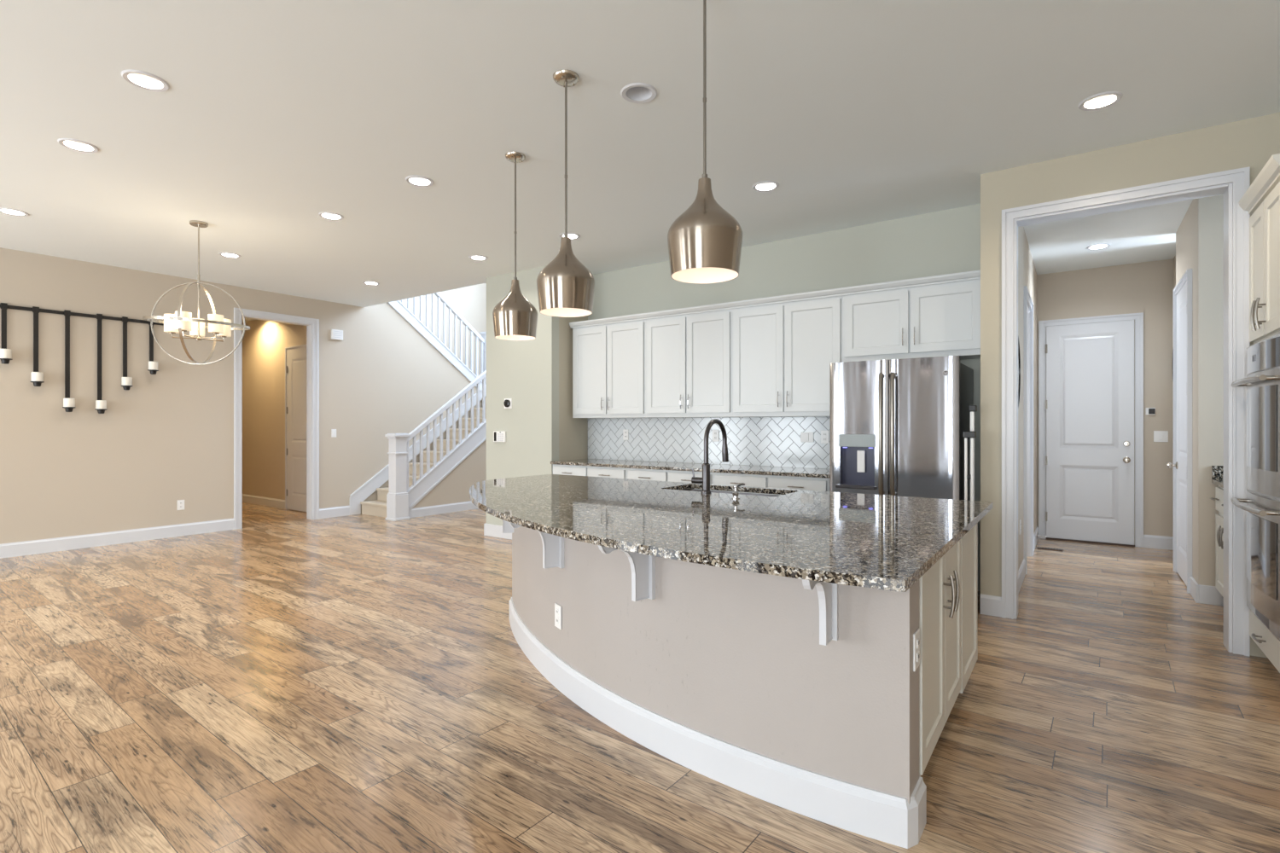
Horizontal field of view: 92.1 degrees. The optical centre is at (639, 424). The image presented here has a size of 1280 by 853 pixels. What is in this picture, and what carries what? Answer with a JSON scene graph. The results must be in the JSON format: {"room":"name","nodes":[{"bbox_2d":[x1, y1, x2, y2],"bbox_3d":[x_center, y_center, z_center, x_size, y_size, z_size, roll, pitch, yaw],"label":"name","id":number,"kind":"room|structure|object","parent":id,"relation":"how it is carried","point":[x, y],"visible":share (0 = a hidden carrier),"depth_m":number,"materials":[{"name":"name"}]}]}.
{"room":"open-plan kitchen","nodes":[
{"label":"open-plan kitchen","id":0,"kind":"room"},
{"bbox_2d":[0,247,486,544],"bbox_3d":[-5.710,-0.468,6.953,0.130,3.555,12.300,0,0,35],"label":"wall","id":1,"kind":"structure","parent":0,"point":[165,439],"depth_m":7.02,"materials":[{"name":"paint"}]},
{"bbox_2d":[0,302,163,413],"bbox_3d":[-5.910,-0.656,6.438,0.126,1.075,1.730,0,0,35],"label":"candle sconce","id":2,"kind":"object","parent":1,"relation":"attached to","point":[3,306],"visible":0.89,"depth_m":6.43,"materials":[{"name":"black metal"}]},
{"bbox_2d":[0,349,11,359],"bbox_3d":[-6.192,-0.695,6.019,0.088,0.097,0.088,0,0,35],"label":"candle","id":3,"kind":"object","parent":2,"relation":"on","point":[4,353],"visible":0.96,"depth_m":5.99,"materials":[{"name":"white wax"}]},
{"bbox_2d":[31,372,43,381],"bbox_3d":[-6.061,-0.485,6.204,0.088,0.097,0.088,0,0,35],"label":"candle","id":4,"kind":"object","parent":2,"relation":"on","point":[36,376],"visible":0.98,"depth_m":6.17,"materials":[{"name":"white wax"}]},
{"bbox_2d":[63,398,75,407],"bbox_3d":[-5.922,-0.232,6.399,0.088,0.097,0.088,0,0,35],"label":"candle","id":5,"kind":"object","parent":2,"relation":"on","point":[66,402],"visible":0.96,"depth_m":6.37,"materials":[{"name":"white wax"}]},
{"bbox_2d":[95,400,106,409],"bbox_3d":[-5.772,-0.218,6.609,0.088,0.097,0.088,0,0,35],"label":"candle","id":6,"kind":"object","parent":2,"relation":"on","point":[99,404],"visible":0.98,"depth_m":6.58,"materials":[{"name":"white wax"}]},
{"bbox_2d":[121,377,132,385],"bbox_3d":[-5.646,-0.480,6.787,0.088,0.097,0.088,0,0,35],"label":"candle","id":7,"kind":"object","parent":2,"relation":"on","point":[125,381],"visible":0.98,"depth_m":6.75,"materials":[{"name":"white wax"}]},
{"bbox_2d":[148,361,157,370],"bbox_3d":[-5.508,-0.670,6.980,0.088,0.097,0.088,0,0,35],"label":"candle","id":8,"kind":"object","parent":2,"relation":"on","point":[152,365],"visible":0.99,"depth_m":6.95,"materials":[{"name":"white wax"}]},
{"bbox_2d":[0,518,234,558],"bbox_3d":[-7.090,1.239,4.891,0.016,0.140,6.940,0,0,35],"label":"baseboard","id":9,"kind":"structure","parent":1,"relation":"attached to","point":[26,548],"depth_m":6.72,"materials":[{"name":"white paint"}]},
{"bbox_2d":[177,500,184,510],"bbox_3d":[-5.404,0.944,7.263,0.010,0.116,0.072,0,0,35],"label":"electrical outlet","id":10,"kind":"object","parent":1,"relation":"attached to","point":[180,503],"visible":1,"depth_m":7.26,"materials":[{"name":"white plastic"}]},
{"bbox_2d":[233,308,319,529],"bbox_3d":[-4.824,-0.079,8.181,0.159,2.775,1.050,0,0,35],"label":"trim","id":11,"kind":"structure","parent":1,"relation":"attached to","point":[312,324],"depth_m":8.48,"materials":[{"name":"white paint"}]},
{"bbox_2d":[331,429,336,437],"bbox_3d":[-4.342,0.119,8.753,0.011,0.116,0.072,0,0,35],"label":"light switch","id":12,"kind":"object","parent":1,"relation":"attached to","point":[333,431],"visible":1,"depth_m":8.75,"materials":[{"name":"white plastic"}]},
{"bbox_2d":[319,506,349,518],"bbox_3d":[-4.337,1.239,8.755,0.016,0.140,0.450,0,0,35],"label":"baseboard","id":13,"kind":"structure","parent":1,"relation":"attached to","point":[343,510],"depth_m":8.75,"materials":[{"name":"white paint"}]},
{"bbox_2d":[331,329,343,340],"bbox_3d":[-4.307,-1.281,8.771,0.047,0.140,0.160,0,0,35],"label":"door chime","id":14,"kind":"object","parent":1,"relation":"attached to","point":[335,334],"visible":1,"depth_m":8.74,"materials":[{"name":"white plastic"}]},
{"bbox_2d":[242,320,306,511],"bbox_3d":[-5.979,-0.215,10.005,3.850,3.048,0.120,0,0,35],"label":"wall","id":15,"kind":"structure","parent":0,"point":[264,346],"depth_m":10.00,"materials":[{"name":"paint"}]},
{"bbox_2d":[242,494,285,509],"bbox_3d":[-6.540,1.242,10.321,2.570,0.135,0.016,0,0,35],"label":"baseboard","id":16,"kind":"structure","parent":15,"relation":"attached to","point":[268,502],"depth_m":9.99,"materials":[{"name":"white paint"}]},
{"bbox_2d":[285,343,306,509],"bbox_3d":[-5.089,0.054,9.282,1.000,2.510,0.024,0,0,35],"label":"trim","id":17,"kind":"structure","parent":15,"relation":"attached to","point":[301,346],"depth_m":9.55,"materials":[{"name":"white paint"}]},
{"bbox_2d":[286,349,306,511],"bbox_3d":[-5.109,0.082,9.264,0.872,2.430,0.107,0,0,35],"label":"door","id":18,"kind":"structure","parent":15,"relation":"in","point":[296,368],"depth_m":9.35,"materials":[{"name":"white paint"}]},
{"bbox_2d":[399,283,486,376],"bbox_3d":[-3.949,-1.641,11.210,0.120,5.900,3.560,0,0,35],"label":"wall","id":19,"kind":"structure","parent":0,"point":[470,302],"depth_m":11.88,"materials":[{"name":"paint"}]},
{"bbox_2d":[412,439,486,508],"bbox_3d":[-2.574,0.425,9.617,0.028,1.768,2.348,0,0,35],"label":"wall","id":20,"kind":"structure","parent":0,"point":[455,487],"depth_m":9.39,"materials":[{"name":"paint"}]},
{"bbox_2d":[409,500,478,517],"bbox_3d":[-2.270,1.244,10.006,0.016,0.130,3.334,0,0,35],"label":"baseboard","id":21,"kind":"structure","parent":20,"relation":"attached to","point":[438,509],"depth_m":9.08,"materials":[{"name":"white paint"}]},
{"bbox_2d":[486,265,558,525],"bbox_3d":[-1.355,-0.215,7.043,1.060,3.048,0.120,0,0,35],"label":"wall column","id":22,"kind":"structure","parent":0,"point":[526,372],"depth_m":6.94,"materials":[{"name":"paint"}]},
{"bbox_2d":[483,523,511,540],"bbox_3d":[-0.383,1.239,8.421,1.076,0.140,3.526,0,0,35],"label":"baseboard","id":23,"kind":"structure","parent":22,"relation":"attached to","point":[495,531],"depth_m":7.18,"materials":[{"name":"white paint"}]},
{"bbox_2d":[493,430,506,442],"bbox_3d":[-1.628,0.137,7.147,0.195,0.125,0.026,0,0,35],"label":"panel","id":24,"kind":"object","parent":22,"relation":"attached to","point":[498,436],"visible":1,"depth_m":7.13,"materials":[{"name":"white plastic"}]},
{"bbox_2d":[503,398,511,408],"bbox_3d":[-1.522,-0.244,7.069,0.124,0.117,0.031,0,0,35],"label":"thermostat","id":25,"kind":"object","parent":22,"relation":"attached to","point":[508,402],"visible":1,"depth_m":7.05,"materials":[{"name":"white plastic"}]},
{"bbox_2d":[558,315,587,460],"bbox_3d":[-0.796,-0.215,7.019,0.120,3.048,0.490,0,0,35],"label":"wall","id":26,"kind":"structure","parent":0,"point":[573,432],"depth_m":6.90,"materials":[{"name":"paint"}]},
{"bbox_2d":[0,0,1279,322],"bbox_3d":[-2.523,-1.889,4.989,16.500,0.300,12.800,0,0,35],"label":"ceiling","id":27,"kind":"structure","parent":0,"point":[273,116],"depth_m":3.49,"materials":[{"name":"paint"}]},
{"bbox_2d":[0,207,29,216],"bbox_3d":[-5.119,-1.780,5.034,0.194,0.097,0.194,0,0,35],"label":"recessed light","id":28,"kind":"object","parent":27,"relation":"in","point":[7,211],"visible":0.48,"depth_m":5.07,"materials":[{"name":"white paint"}]},
{"bbox_2d":[57,138,98,152],"bbox_3d":[-3.491,-1.780,3.837,0.194,0.097,0.194,0,0,35],"label":"recessed light","id":29,"kind":"object","parent":27,"relation":"in","point":[78,145],"visible":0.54,"depth_m":3.87,"materials":[{"name":"white paint"}]},
{"bbox_2d":[121,69,169,91],"bbox_3d":[-2.495,-1.780,3.116,0.194,0.097,0.194,0,0,35],"label":"recessed light","id":30,"kind":"object","parent":27,"relation":"in","point":[142,79],"visible":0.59,"depth_m":3.15,"materials":[{"name":"white paint"}]},
{"bbox_2d":[142,220,250,365],"bbox_3d":[-3.796,-1.128,5.306,0.750,1.220,0.750,0,0,35],"label":"chandelier","id":31,"kind":"object","parent":27,"relation":"hanging from","point":[180,322],"visible":1,"depth_m":5.24,"materials":[{"name":"silver metal"}]},
{"bbox_2d":[218,252,241,257],"bbox_3d":[-4.194,-1.780,6.315,0.194,0.097,0.194,0,0,35],"label":"recessed light","id":32,"kind":"object","parent":27,"relation":"in","point":[224,254],"visible":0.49,"depth_m":6.35,"materials":[{"name":"white paint"}]},
{"bbox_2d":[318,211,343,220],"bbox_3d":[-2.569,-1.780,5.133,0.194,0.097,0.194,0,0,35],"label":"recessed light","id":33,"kind":"object","parent":27,"relation":"in","point":[331,216],"visible":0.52,"depth_m":5.17,"materials":[{"name":"white paint"}]},
{"bbox_2d":[362,281,379,285],"bbox_3d":[-3.293,-1.780,7.563,0.194,0.097,0.194,0,0,35],"label":"recessed light","id":34,"kind":"object","parent":27,"relation":"in","point":[364,282],"visible":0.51,"depth_m":7.61,"materials":[{"name":"white paint"}]},
{"bbox_2d":[405,175,433,186],"bbox_3d":[-1.571,-1.780,4.397,0.194,0.097,0.194,0,0,35],"label":"recessed light","id":35,"kind":"object","parent":27,"relation":"in","point":[420,181],"visible":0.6,"depth_m":4.44,"materials":[{"name":"white paint"}]},
{"bbox_2d":[468,255,488,260],"bbox_3d":[-1.680,-1.780,6.415,0.194,0.097,0.194,0,0,35],"label":"recessed light","id":36,"kind":"object","parent":27,"relation":"in","point":[472,257],"visible":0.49,"depth_m":6.46,"materials":[{"name":"white paint"}]},
{"bbox_2d":[492,151,538,340],"bbox_3d":[-0.806,-1.151,3.991,0.289,1.176,0.289,0,0,35],"label":"pendant light","id":37,"kind":"object","parent":27,"relation":"hanging from","point":[514,317],"visible":1,"depth_m":3.90,"materials":[{"name":"silver metal"}]},
{"bbox_2d":[536,69,594,317],"bbox_3d":[-0.370,-1.150,3.083,0.289,1.178,0.289,0,0,35],"label":"pendant light","id":38,"kind":"object","parent":27,"relation":"hanging from","point":[566,288],"visible":1,"depth_m":3.00,"materials":[{"name":"silver metal"}]},
{"bbox_2d":[558,232,580,239],"bbox_3d":[-0.646,-1.780,5.678,0.194,0.097,0.194,0,0,35],"label":"recessed light","id":39,"kind":"object","parent":27,"relation":"in","point":[573,235],"visible":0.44,"depth_m":5.71,"materials":[{"name":"white paint"}]},
{"bbox_2d":[620,82,657,103],"bbox_3d":[-0.005,-1.780,3.233,0.194,0.097,0.194,0,0,35],"label":"recessed light","id":40,"kind":"object","parent":27,"relation":"in","point":[636,92],"visible":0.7,"depth_m":3.28,"materials":[{"name":"white paint"}]},
{"bbox_2d":[667,0,742,283],"bbox_3d":[0.250,-1.157,2.385,0.289,1.162,0.289,0,0,35],"label":"pendant light","id":41,"kind":"object","parent":27,"relation":"hanging from","point":[705,241],"visible":1,"depth_m":2.29,"materials":[{"name":"silver metal"}]},
{"bbox_2d":[752,180,779,191],"bbox_3d":[0.916,-1.780,4.492,0.194,0.097,0.194,0,0,35],"label":"recessed light","id":42,"kind":"object","parent":27,"relation":"in","point":[764,186],"visible":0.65,"depth_m":4.54,"materials":[{"name":"white paint"}]},
{"bbox_2d":[1086,244,1111,250],"bbox_3d":[4.468,-1.780,6.013,0.194,0.097,0.194,0,0,35],"label":"recessed light","id":43,"kind":"object","parent":27,"relation":"in","point":[1097,246],"visible":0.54,"depth_m":6.05,"materials":[{"name":"white paint"}]},
{"bbox_2d":[1077,91,1122,110],"bbox_3d":[2.469,-1.780,3.312,0.194,0.097,0.194,0,0,35],"label":"recessed light","id":44,"kind":"object","parent":27,"relation":"in","point":[1100,101],"visible":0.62,"depth_m":3.35,"materials":[{"name":"white paint"}]},
{"bbox_2d":[0,502,1279,852],"bbox_3d":[-2.523,1.369,4.989,16.500,0.120,12.800,0,0,35],"label":"floor","id":45,"kind":"structure","parent":0,"point":[285,681],"depth_m":2.69,"materials":[{"name":"brown wood"}]},
{"bbox_2d":[349,292,486,521],"bbox_3d":[-3.140,-0.908,10.426,2.108,4.434,3.660,0,0,35],"label":"staircase","id":46,"kind":"structure","parent":45,"relation":"on","point":[409,483],"depth_m":9.30,"materials":[{"name":"white wood"}]},
{"bbox_2d":[552,464,627,478],"bbox_3d":[-0.389,0.868,6.611,1.004,0.883,0.642,0,0,35],"label":"base cabinet","id":47,"kind":"object","parent":45,"relation":"on","point":[604,472],"visible":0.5,"depth_m":6.36,"materials":[{"name":"paint"}]},
{"bbox_2d":[550,459,829,478],"bbox_3d":[0.454,0.410,6.030,3.058,0.030,0.619,0,0,35],"label":"countertop","id":48,"kind":"structure","parent":47,"relation":"on","point":[761,470],"depth_m":5.77,"materials":[{"name":"stone"}]},
{"bbox_2d":[627,468,713,484],"bbox_3d":[0.415,0.868,6.038,0.969,0.883,0.642,0,0,35],"label":"base cabinet","id":49,"kind":"object","parent":45,"relation":"on","point":[632,474],"visible":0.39,"depth_m":5.83,"materials":[{"name":"paint"}]},
{"bbox_2d":[502,488,977,849],"bbox_3d":[0.097,0.868,3.201,2.790,0.883,1.873,0,0,35],"label":"kitchen island","id":50,"kind":"object","parent":45,"relation":"on","point":[806,698],"visible":0.8,"depth_m":2.24,"materials":[{"name":"paint"}]},
{"bbox_2d":[554,603,561,629],"bbox_3d":[-0.411,0.957,3.083,0.010,0.116,0.072,0,0,-31],"label":"electrical outlet","id":51,"kind":"object","parent":50,"relation":"attached to","point":[557,608],"visible":1,"depth_m":3.07,"materials":[{"name":"white plastic"}]},
{"bbox_2d":[469,474,992,592],"bbox_3d":[-0.031,0.410,3.249,3.100,0.030,1.983,0,0,35],"label":"island countertop","id":52,"kind":"structure","parent":50,"relation":"on","point":[881,542],"depth_m":2.49,"materials":[{"name":"stone"}]},
{"bbox_2d":[691,418,728,494],"bbox_3d":[0.425,0.180,3.675,0.117,0.429,0.290,0,0,35],"label":"kitchen faucet","id":53,"kind":"object","parent":52,"relation":"on","point":[705,480],"visible":1,"depth_m":3.56,"materials":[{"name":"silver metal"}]},
{"bbox_2d":[679,488,778,496],"bbox_3d":[0.538,0.527,3.754,0.784,0.204,0.404,0,0,35],"label":"sink","id":54,"kind":"object","parent":52,"relation":"in","point":[691,490],"visible":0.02,"depth_m":3.92,"materials":[{"name":"silver metal"}]},
{"bbox_2d":[731,483,744,499],"bbox_3d":[0.529,0.356,3.328,0.044,0.076,0.098,0,0,35],"label":"soap dispenser","id":55,"kind":"object","parent":52,"relation":"on","point":[735,493],"visible":1,"depth_m":3.30,"materials":[{"name":"silver metal"}]},
{"bbox_2d":[913,628,919,671],"bbox_3d":[0.892,0.724,1.986,0.010,0.118,0.075,0,0,35],"label":"electrical outlet","id":56,"kind":"object","parent":50,"relation":"attached to","point":[916,635],"visible":1,"depth_m":1.97,"materials":[{"name":"white plastic"}]},
{"bbox_2d":[916,637,919,648],"bbox_3d":[0.894,0.702,1.984,0.004,0.028,0.028,0,0,35],"label":"socket","id":57,"kind":"object","parent":56,"relation":"attached to","point":[917,638],"depth_m":1.97,"materials":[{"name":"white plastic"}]},
{"bbox_2d":[916,651,919,662],"bbox_3d":[0.894,0.746,1.984,0.004,0.028,0.028,0,0,35],"label":"socket","id":58,"kind":"object","parent":56,"relation":"attached to","point":[917,652],"depth_m":1.97,"materials":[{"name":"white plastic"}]},
{"bbox_2d":[713,472,829,491],"bbox_3d":[1.238,0.868,5.452,1.049,0.883,0.642,0,0,35],"label":"base cabinet","id":59,"kind":"object","parent":45,"relation":"on","point":[753,480],"visible":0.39,"depth_m":5.20,"materials":[{"name":"paint"}]},
{"bbox_2d":[829,355,973,500],"bbox_3d":[2.014,0.404,4.744,0.887,1.750,0.875,0,0,35],"label":"refrigerator","id":60,"kind":"object","parent":45,"relation":"on","point":[897,427],"visible":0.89,"depth_m":4.40,"materials":[{"name":"silver metal"}]},
{"bbox_2d":[963,405,977,500],"bbox_3d":[2.262,0.587,4.224,0.073,1.445,0.115,0,0,35],"label":"step stool","id":61,"kind":"object","parent":45,"relation":"on","point":[972,434],"visible":0.48,"depth_m":4.20,"materials":[{"name":"white plastic"}]},
{"bbox_2d":[1037,546,1063,551],"bbox_3d":[4.310,1.305,6.482,0.220,0.008,0.080,0,0,35],"label":"floor vent","id":62,"kind":"object","parent":45,"relation":"in","point":[1039,548],"visible":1,"depth_m":6.47,"materials":[{"name":"brown metal"}]},
{"bbox_2d":[1210,486,1223,597],"bbox_3d":[4.128,0.868,3.891,0.690,0.883,1.029,0,0,35],"label":"base cabinet","id":63,"kind":"object","parent":45,"relation":"on","point":[1218,499],"visible":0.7,"depth_m":4.35,"materials":[{"name":"beige paint"}]},
{"bbox_2d":[1211,465,1223,488],"bbox_3d":[4.134,0.361,3.868,0.675,0.128,1.058,0,0,35],"label":"countertop","id":64,"kind":"structure","parent":63,"relation":"on","point":[1217,471],"depth_m":4.45,"materials":[{"name":"stone"}]},
{"bbox_2d":[1238,153,1279,673],"bbox_3d":[3.489,0.020,3.005,0.722,2.578,0.773,0,0,35],"label":"tall cabinet","id":65,"kind":"object","parent":45,"relation":"on","point":[1261,200],"visible":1,"depth_m":3.17,"materials":[{"name":"beige paint"}]},
{"bbox_2d":[1230,332,1279,641],"bbox_3d":[3.195,0.294,3.213,0.124,1.460,0.730,0,0,35],"label":"double oven","id":66,"kind":"object","parent":65,"relation":"in","point":[1262,381],"visible":1,"depth_m":3.06,"materials":[{"name":"silver metal"}]},
{"bbox_2d":[587,203,980,591],"bbox_3d":[1.051,-0.215,6.078,4.220,3.048,0.120,0,0,35],"label":"wall","id":67,"kind":"structure","parent":0,"point":[945,241],"depth_m":5.52,"materials":[{"name":"paint"}]},
{"bbox_2d":[572,320,654,418],"bbox_3d":[-0.275,-0.579,6.720,0.994,1.005,0.372,0,0,35],"label":"upper cabinet","id":68,"kind":"object","parent":67,"relation":"attached to","point":[609,360],"visible":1,"depth_m":6.58,"materials":[{"name":"paint"}]},
{"bbox_2d":[569,269,980,328],"bbox_3d":[0.969,-1.110,5.844,4.077,0.058,0.354,0,0,35],"label":"crown molding","id":69,"kind":"structure","parent":68,"relation":"attached to","point":[974,275],"depth_m":5.37,"materials":[{"name":"paint"}]},
{"bbox_2d":[645,308,733,418],"bbox_3d":[0.531,-0.579,6.145,0.984,1.005,0.372,0,0,35],"label":"upper cabinet","id":70,"kind":"object","parent":67,"relation":"attached to","point":[689,357],"visible":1,"depth_m":6.00,"materials":[{"name":"paint"}]},
{"bbox_2d":[587,416,829,469],"bbox_3d":[0.638,0.160,6.290,3.058,0.470,0.012,0,0,35],"label":"tile backsplash","id":71,"kind":"structure","parent":67,"relation":"attached to","point":[751,441],"depth_m":6.20,"materials":[{"name":"grey tile"}]},
{"bbox_2d":[622,429,628,440],"bbox_3d":[-0.157,0.109,6.841,0.072,0.116,0.010,0,0,35],"label":"electrical outlet","id":72,"kind":"object","parent":71,"relation":"attached to","point":[625,432],"visible":1,"depth_m":6.84,"materials":[{"name":"white plastic"}]},
{"bbox_2d":[712,430,718,442],"bbox_3d":[0.757,0.109,6.189,0.072,0.116,0.010,0,0,35],"label":"electrical outlet","id":73,"kind":"object","parent":71,"relation":"attached to","point":[715,433],"visible":1,"depth_m":6.18,"materials":[{"name":"white plastic"}]},
{"bbox_2d":[800,432,813,442],"bbox_3d":[1.526,0.114,5.641,0.120,0.090,0.011,0,0,35],"label":"light switch","id":74,"kind":"object","parent":71,"relation":"attached to","point":[805,437],"visible":1,"depth_m":5.64,"materials":[{"name":"white plastic"}]},
{"bbox_2d":[820,430,828,443],"bbox_3d":[1.661,0.109,5.545,0.072,0.116,0.010,0,0,35],"label":"electrical outlet","id":75,"kind":"object","parent":71,"relation":"attached to","point":[824,434],"visible":1,"depth_m":5.54,"materials":[{"name":"white plastic"}]},
{"bbox_2d":[732,296,843,417],"bbox_3d":[1.352,-0.579,5.561,1.029,1.005,0.372,0,0,35],"label":"upper cabinet","id":76,"kind":"object","parent":67,"relation":"attached to","point":[782,353],"visible":0.98,"depth_m":5.45,"materials":[{"name":"paint"}]},
{"bbox_2d":[843,279,980,362],"bbox_3d":[2.197,-0.801,4.959,1.044,0.560,0.372,0,0,35],"label":"upper cabinet","id":77,"kind":"object","parent":67,"relation":"attached to","point":[937,320],"visible":0.94,"depth_m":4.82,"materials":[{"name":"paint"}]},
{"bbox_2d":[1018,226,1036,570],"bbox_3d":[3.528,-0.215,5.780,0.160,3.048,3.490,0,0,35],"label":"wall","id":78,"kind":"structure","parent":0,"point":[1026,271],"depth_m":5.26,"materials":[{"name":"paint"}]},
{"bbox_2d":[1018,335,1020,408],"bbox_3d":[2.889,-0.411,4.732,0.011,0.600,0.600,0,0,35],"label":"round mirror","id":79,"kind":"object","parent":78,"relation":"attached to","point":[1019,356],"visible":0.31,"depth_m":4.90,"materials":[{"name":"black mirror"}]},
{"bbox_2d":[1018,558,1025,594],"bbox_3d":[2.980,1.242,4.860,0.016,0.135,1.355,0,0,35],"label":"baseboard","id":80,"kind":"structure","parent":78,"relation":"attached to","point":[1021,573],"depth_m":5.05,"materials":[{"name":"white paint"}]},
{"bbox_2d":[1023,285,1033,574],"bbox_3d":[3.591,0.046,5.852,0.189,2.525,0.970,0,0,35],"label":"trim","id":81,"kind":"structure","parent":78,"relation":"attached to","point":[1027,302],"depth_m":6.13,"materials":[{"name":"white paint"}]},
{"bbox_2d":[1033,526,1038,552],"bbox_3d":[4.274,1.242,6.676,0.016,0.135,1.165,0,0,35],"label":"baseboard","id":82,"kind":"structure","parent":78,"relation":"attached to","point":[1036,533],"depth_m":6.71,"materials":[{"name":"white paint"}]},
{"bbox_2d":[1036,258,1173,545],"bbox_3d":[5.659,-0.215,6.479,4.900,3.048,0.120,0,0,35],"label":"wall","id":83,"kind":"structure","parent":0,"point":[1147,288],"depth_m":6.58,"materials":[{"name":"paint"}]},
{"bbox_2d":[1045,320,1134,545],"bbox_3d":[4.964,0.082,6.833,0.802,2.415,0.107,0,0,35],"label":"door","id":84,"kind":"structure","parent":83,"relation":"in","point":[1090,400],"depth_m":6.83,"materials":[{"name":"white paint"}]},
{"bbox_2d":[1045,537,1134,546],"bbox_3d":[4.987,1.300,6.853,0.802,0.018,0.050,0,0,35],"label":"threshold","id":85,"kind":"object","parent":83,"relation":"attached to","point":[1051,538],"depth_m":6.83,"materials":[{"name":"silver metal"}]},
{"bbox_2d":[1038,312,1143,547],"bbox_3d":[4.994,0.055,6.862,0.938,2.508,0.027,0,0,35],"label":"trim","id":86,"kind":"structure","parent":83,"relation":"attached to","point":[1138,317],"depth_m":6.76,"materials":[{"name":"white paint"}]},
{"bbox_2d":[1145,407,1155,414],"bbox_3d":[5.427,-0.143,6.558,0.080,0.075,0.020,0,0,35],"label":"keypad","id":87,"kind":"object","parent":83,"relation":"attached to","point":[1148,410],"visible":1,"depth_m":6.55,"materials":[{"name":"white plastic"}]},
{"bbox_2d":[1143,535,1173,550],"bbox_3d":[6.456,1.242,5.827,2.645,0.135,0.016,0,0,35],"label":"baseboard","id":88,"kind":"structure","parent":83,"relation":"attached to","point":[1149,541],"depth_m":6.52,"materials":[{"name":"white paint"}]},
{"bbox_2d":[1153,430,1168,442],"bbox_3d":[5.498,0.124,6.513,0.115,0.118,0.011,0,0,35],"label":"light switch","id":89,"kind":"object","parent":83,"relation":"attached to","point":[1159,436],"visible":1,"depth_m":6.51,"materials":[{"name":"white plastic"}]},
{"bbox_2d":[980,112,1279,658],"bbox_3d":[3.678,-0.215,3.439,3.120,3.048,0.150,0,0,35],"label":"wall","id":90,"kind":"structure","parent":0,"point":[1251,142],"depth_m":4.08,"materials":[{"name":"paint"}]},
{"bbox_2d":[980,593,1001,617],"bbox_3d":[2.412,1.242,4.239,0.130,0.135,0.016,0,0,35],"label":"baseboard","id":91,"kind":"structure","parent":90,"relation":"attached to","point":[990,605],"depth_m":4.23,"materials":[{"name":"white paint"}]},
{"bbox_2d":[1001,166,1249,656],"bbox_3d":[3.001,-0.075,3.909,1.213,2.768,0.179,0,0,35],"label":"trim","id":92,"kind":"structure","parent":90,"relation":"attached to","point":[1233,184],"depth_m":3.64,"materials":[{"name":"white paint"}]},
{"bbox_2d":[1173,255,1175,288],"bbox_3d":[5.390,-0.215,6.136,0.060,3.048,0.750,0,0,35],"label":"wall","id":93,"kind":"structure","parent":0,"point":[1174,258],"depth_m":6.37,"materials":[{"name":"paint"}]},
{"bbox_2d":[1172,346,1173,383],"bbox_3d":[5.386,-0.621,6.194,0.011,0.600,0.600,0,0,35],"label":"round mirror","id":94,"kind":"object","parent":93,"relation":"attached to","point":[1172,346],"visible":0.09,"depth_m":6.42,"materials":[{"name":"black mirror"}]},
{"bbox_2d":[1175,194,1220,586],"bbox_3d":[4.534,-0.215,5.033,0.120,3.048,1.300,0,0,35],"label":"wall","id":95,"kind":"structure","parent":0,"point":[1198,235],"depth_m":4.52,"materials":[{"name":"paint"}]},
{"bbox_2d":[1166,281,1186,586],"bbox_3d":[4.516,0.072,5.164,0.107,2.450,0.787,0,0,35],"label":"door","id":96,"kind":"structure","parent":95,"relation":"in","point":[1181,464],"depth_m":5.20,"materials":[{"name":"white paint"}]},
{"bbox_2d":[1173,268,1192,593],"bbox_3d":[4.531,0.049,5.158,0.030,2.520,0.900,0,0,35],"label":"trim","id":97,"kind":"structure","parent":95,"relation":"attached to","point":[1187,276],"depth_m":4.80,"materials":[{"name":"white paint"}]},
{"bbox_2d":[1189,576,1223,606],"bbox_3d":[4.555,1.242,5.018,0.203,0.135,1.332,0,0,35],"label":"baseboard","id":98,"kind":"structure","parent":95,"relation":"attached to","point":[1201,594],"depth_m":4.50,"materials":[{"name":"white paint"}]},
{"bbox_2d":[1220,194,1223,465],"bbox_3d":[4.920,-0.215,4.034,1.667,3.048,0.120,0,0,35],"label":"wall","id":99,"kind":"structure","parent":0,"point":[1221,195],"depth_m":4.46,"materials":[{"name":"paint"}]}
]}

